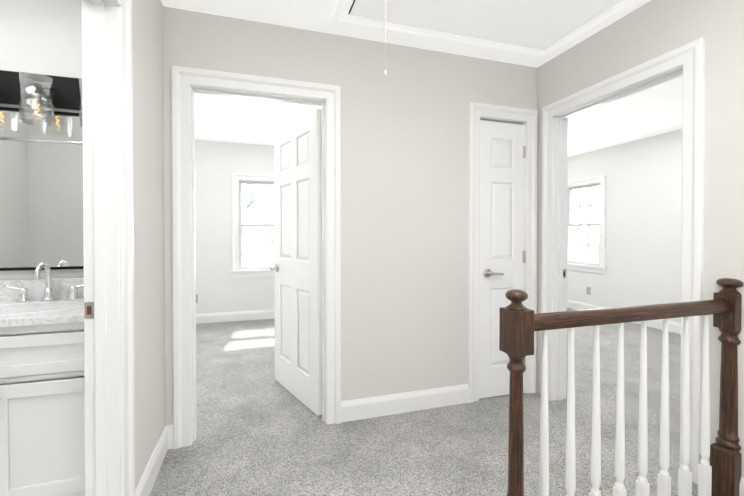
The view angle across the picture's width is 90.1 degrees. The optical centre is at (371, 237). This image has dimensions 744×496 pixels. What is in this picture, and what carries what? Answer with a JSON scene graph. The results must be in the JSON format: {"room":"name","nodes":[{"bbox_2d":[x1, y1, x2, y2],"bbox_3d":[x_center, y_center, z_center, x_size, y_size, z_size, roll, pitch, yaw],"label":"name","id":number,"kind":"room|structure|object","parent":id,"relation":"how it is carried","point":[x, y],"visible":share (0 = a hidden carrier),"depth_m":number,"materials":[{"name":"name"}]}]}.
{"room":"upstairs hallway landing","nodes":[
{"label":"upstairs hallway landing","id":0,"kind":"room"},
{"bbox_2d":[132,0,165,489],"bbox_3d":[-0.607,-0.033,0.153,0.110,2.440,3.940,0,1,-17],"label":"wall","id":1,"kind":"structure","parent":0,"point":[148,199],"depth_m":1.74,"materials":[{"name":"white paint"}]},
{"bbox_2d":[82,0,134,495],"bbox_3d":[-0.868,0.122,1.024,0.133,2.114,0.873,0,1,-17],"label":"door frame","id":2,"kind":"structure","parent":1,"relation":"in","point":[101,234],"depth_m":1.35,"materials":[{"name":"white paint"}]},
{"bbox_2d":[84,302,93,318],"bbox_3d":[-1.018,0.261,1.336,0.028,0.060,0.002,0,1,-17],"label":"strike plate","id":3,"kind":"object","parent":2,"relation":"attached to","point":[89,310],"visible":1,"depth_m":1.34,"materials":[{"name":"grey metal"}]},
{"bbox_2d":[135,425,172,495],"bbox_3d":[-1.037,1.108,1.766,0.030,0.128,0.626,0,1,-17],"label":"baseboard","id":4,"kind":"structure","parent":1,"relation":"attached to","point":[144,487],"depth_m":1.80,"materials":[{"name":"white paint"}]},
{"bbox_2d":[195,140,274,313],"bbox_3d":[-1.757,-0.083,5.195,4.280,2.440,0.150,0,1,-17],"label":"wall","id":5,"kind":"structure","parent":0,"point":[219,289],"depth_m":5.03,"materials":[{"name":"paint"}]},
{"bbox_2d":[196,309,274,323],"bbox_3d":[-1.732,1.074,5.129,3.080,0.128,0.014,0,1,-17],"label":"baseboard","id":6,"kind":"structure","parent":5,"relation":"attached to","point":[233,316],"depth_m":5.07,"materials":[{"name":"white paint"}]},
{"bbox_2d":[230,173,274,277],"bbox_3d":[-1.483,-0.172,5.257,0.990,1.428,0.195,0,1,-17],"label":"window","id":7,"kind":"structure","parent":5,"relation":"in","point":[238,270],"depth_m":5.11,"materials":[{"name":"white paint"}]},
{"bbox_2d":[0,0,536,424],"bbox_3d":[-0.765,-0.053,2.224,4.390,2.440,0.114,0,1,-17],"label":"wall","id":8,"kind":"structure","parent":0,"point":[404,224],"depth_m":2.42,"materials":[{"name":"white paint"}]},
{"bbox_2d":[0,70,81,126],"bbox_3d":[-1.593,-0.683,1.807,0.670,0.268,0.173,0,1,-17],"label":"sconce","id":9,"kind":"object","parent":8,"relation":"attached to","point":[37,90],"visible":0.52,"depth_m":1.82,"materials":[{"name":"black metal"}]},
{"bbox_2d":[0,107,83,270],"bbox_3d":[-1.615,-0.240,1.883,0.610,0.800,0.022,0,1,-17],"label":"bathroom mirror","id":10,"kind":"object","parent":8,"relation":"attached to","point":[41,194],"visible":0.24,"depth_m":1.87,"materials":[{"name":"clear glass"}]},
{"bbox_2d":[171,65,340,448],"bbox_3d":[-0.670,0.110,2.257,0.948,2.114,0.157,0,1,-17],"label":"door frame","id":11,"kind":"structure","parent":8,"relation":"attached to","point":[183,79],"depth_m":2.13,"materials":[{"name":"white paint"}]},
{"bbox_2d":[270,109,321,415],"bbox_3d":[-0.558,0.158,2.717,0.153,1.992,0.762,0,1,-35],"label":"door","id":12,"kind":"structure","parent":8,"relation":"in","point":[297,268],"depth_m":2.63,"materials":[{"name":"white paint"}]},
{"bbox_2d":[341,384,468,421],"bbox_3d":[0.240,1.100,2.489,0.922,0.128,0.014,0,1,-17],"label":"baseboard","id":13,"kind":"structure","parent":8,"relation":"attached to","point":[370,407],"depth_m":2.47,"materials":[{"name":"white paint"}]},
{"bbox_2d":[331,14,550,57],"bbox_3d":[0.498,-1.264,2.344,1.520,0.021,0.080,0,1,-17],"label":"trim","id":14,"kind":"structure","parent":8,"relation":"attached to","point":[355,20],"depth_m":2.31,"materials":[{"name":"paint"}]},
{"bbox_2d":[479,120,525,398],"bbox_3d":[0.960,0.158,2.702,0.394,1.992,0.094,0,1,-17],"label":"closet door","id":15,"kind":"structure","parent":8,"relation":"in","point":[502,190],"depth_m":2.71,"materials":[{"name":"white paint"}]},
{"bbox_2d":[468,102,537,402],"bbox_3d":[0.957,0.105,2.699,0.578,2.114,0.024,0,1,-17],"label":"door frame","id":16,"kind":"structure","parent":8,"relation":"attached to","point":[477,111],"depth_m":2.64,"materials":[{"name":"white paint"}]},
{"bbox_2d":[161,0,682,156],"bbox_3d":[0.741,-1.314,2.273,7.300,0.080,7.500,0,1,-17],"label":"ceiling","id":17,"kind":"structure","parent":0,"point":[652,111],"depth_m":3.55,"materials":[{"name":"white paint"}]},
{"bbox_2d":[332,0,353,18],"bbox_3d":[-0.079,-1.258,1.780,0.080,0.021,0.630,0,1,-17],"label":"trim","id":18,"kind":"structure","parent":17,"relation":"attached to","point":[340,14],"depth_m":2.04,"materials":[{"name":"paint"}]},
{"bbox_2d":[348,0,619,48],"bbox_3d":[0.608,-1.266,1.996,1.358,0.010,0.648,0,1,-17],"label":"panel","id":19,"kind":"object","parent":18,"relation":"in","point":[541,24],"visible":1,"depth_m":2.11,"materials":[{"name":"paint"}]},
{"bbox_2d":[385,0,385,74],"bbox_3d":[0.059,-0.982,1.611,0.008,0.550,0.008,0,1,-17],"label":"pull cord","id":20,"kind":"object","parent":19,"relation":"hanging from","point":[385,37],"visible":1,"depth_m":1.61,"materials":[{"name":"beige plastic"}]},
{"bbox_2d":[149,308,697,495],"bbox_3d":[0.741,1.196,2.298,7.300,0.060,7.500,0,1,-17],"label":"floor","id":21,"kind":"structure","parent":0,"point":[261,430],"depth_m":2.17,"materials":[{"name":"carpet"}]},
{"bbox_2d":[499,278,742,495],"bbox_3d":[1.033,0.678,1.483,1.185,0.993,0.094,0,1,-17],"label":"railing","id":22,"kind":"object","parent":21,"relation":"on","point":[719,474],"visible":1,"depth_m":1.49,"materials":[{"name":"brown wood"}]},
{"bbox_2d":[567,129,681,322],"bbox_3d":[4.081,-0.065,3.414,0.150,2.440,7.350,0,1,-17],"label":"wall","id":23,"kind":"structure","parent":0,"point":[643,215],"depth_m":4.92,"materials":[{"name":"paint"}]},
{"bbox_2d":[567,175,606,273],"bbox_3d":[3.310,-0.198,5.791,0.195,1.428,0.880,0,1,-17],"label":"window","id":24,"kind":"structure","parent":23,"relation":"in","point":[588,266],"depth_m":5.69,"materials":[{"name":"white paint"}]},
{"bbox_2d":[586,287,590,294],"bbox_3d":[3.297,0.803,5.655,0.008,0.114,0.070,0,1,-17],"label":"outlet","id":25,"kind":"object","parent":23,"relation":"attached to","point":[588,290],"visible":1,"depth_m":5.65,"materials":[{"name":"grey plastic"}]},
{"bbox_2d":[567,299,680,333],"bbox_3d":[4.026,1.092,3.329,0.014,0.128,7.200,0,1,-17],"label":"baseboard","id":26,"kind":"structure","parent":23,"relation":"attached to","point":[674,327],"depth_m":4.76,"materials":[{"name":"white paint"}]},
{"bbox_2d":[536,0,743,477],"bbox_3d":[1.397,-0.056,2.491,0.115,2.440,7.200,0,1,-17],"label":"wall","id":27,"kind":"structure","parent":0,"point":[649,30],"depth_m":1.73,"materials":[{"name":"white paint"}]},
{"bbox_2d":[543,0,639,53],"bbox_3d":[1.295,-1.263,2.211,0.080,0.021,0.630,0,1,-17],"label":"trim","id":28,"kind":"structure","parent":27,"relation":"attached to","point":[621,5],"depth_m":2.19,"materials":[{"name":"paint"}]},
{"bbox_2d":[541,37,704,484],"bbox_3d":[1.470,0.110,2.259,0.162,2.114,1.018,0,1,-17],"label":"door frame","id":29,"kind":"structure","parent":27,"relation":"attached to","point":[689,57],"depth_m":1.99,"materials":[{"name":"white paint"}]},
{"bbox_2d":[709,461,743,495],"bbox_3d":[1.988,1.121,0.407,0.014,0.128,2.846,0,1,-17],"label":"baseboard","id":30,"kind":"structure","parent":27,"relation":"attached to","point":[741,487],"depth_m":1.61,"materials":[{"name":"white paint"}]},
{"bbox_3d":[-1.677,1.212,0.694,1.725,0.060,2.290,0,1,-17],"label":"floor","id":31,"kind":"structure","parent":0,"visible":0},
{"bbox_2d":[0,278,84,495],"bbox_3d":[-1.542,0.692,1.650,0.769,0.962,0.528,0,1,-17],"label":"bathroom vanity","id":32,"kind":"object","parent":31,"relation":"on","point":[42,419],"visible":0.52,"depth_m":1.49,"materials":[{"name":"white paint"}]},
{"bbox_2d":[3,263,83,301],"bbox_3d":[-1.586,0.214,1.795,0.365,0.190,0.140,0,1,-17],"label":"faucet","id":33,"kind":"object","parent":32,"relation":"on","point":[23,295],"visible":0.9,"depth_m":1.82,"materials":[{"name":"silver metal"}]},
{"label":"outside","id":34,"kind":"structure","parent":0,"visible":0},
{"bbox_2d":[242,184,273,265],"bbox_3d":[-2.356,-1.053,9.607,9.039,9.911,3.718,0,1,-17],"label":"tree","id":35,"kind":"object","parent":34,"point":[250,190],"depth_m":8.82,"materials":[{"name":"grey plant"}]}
]}

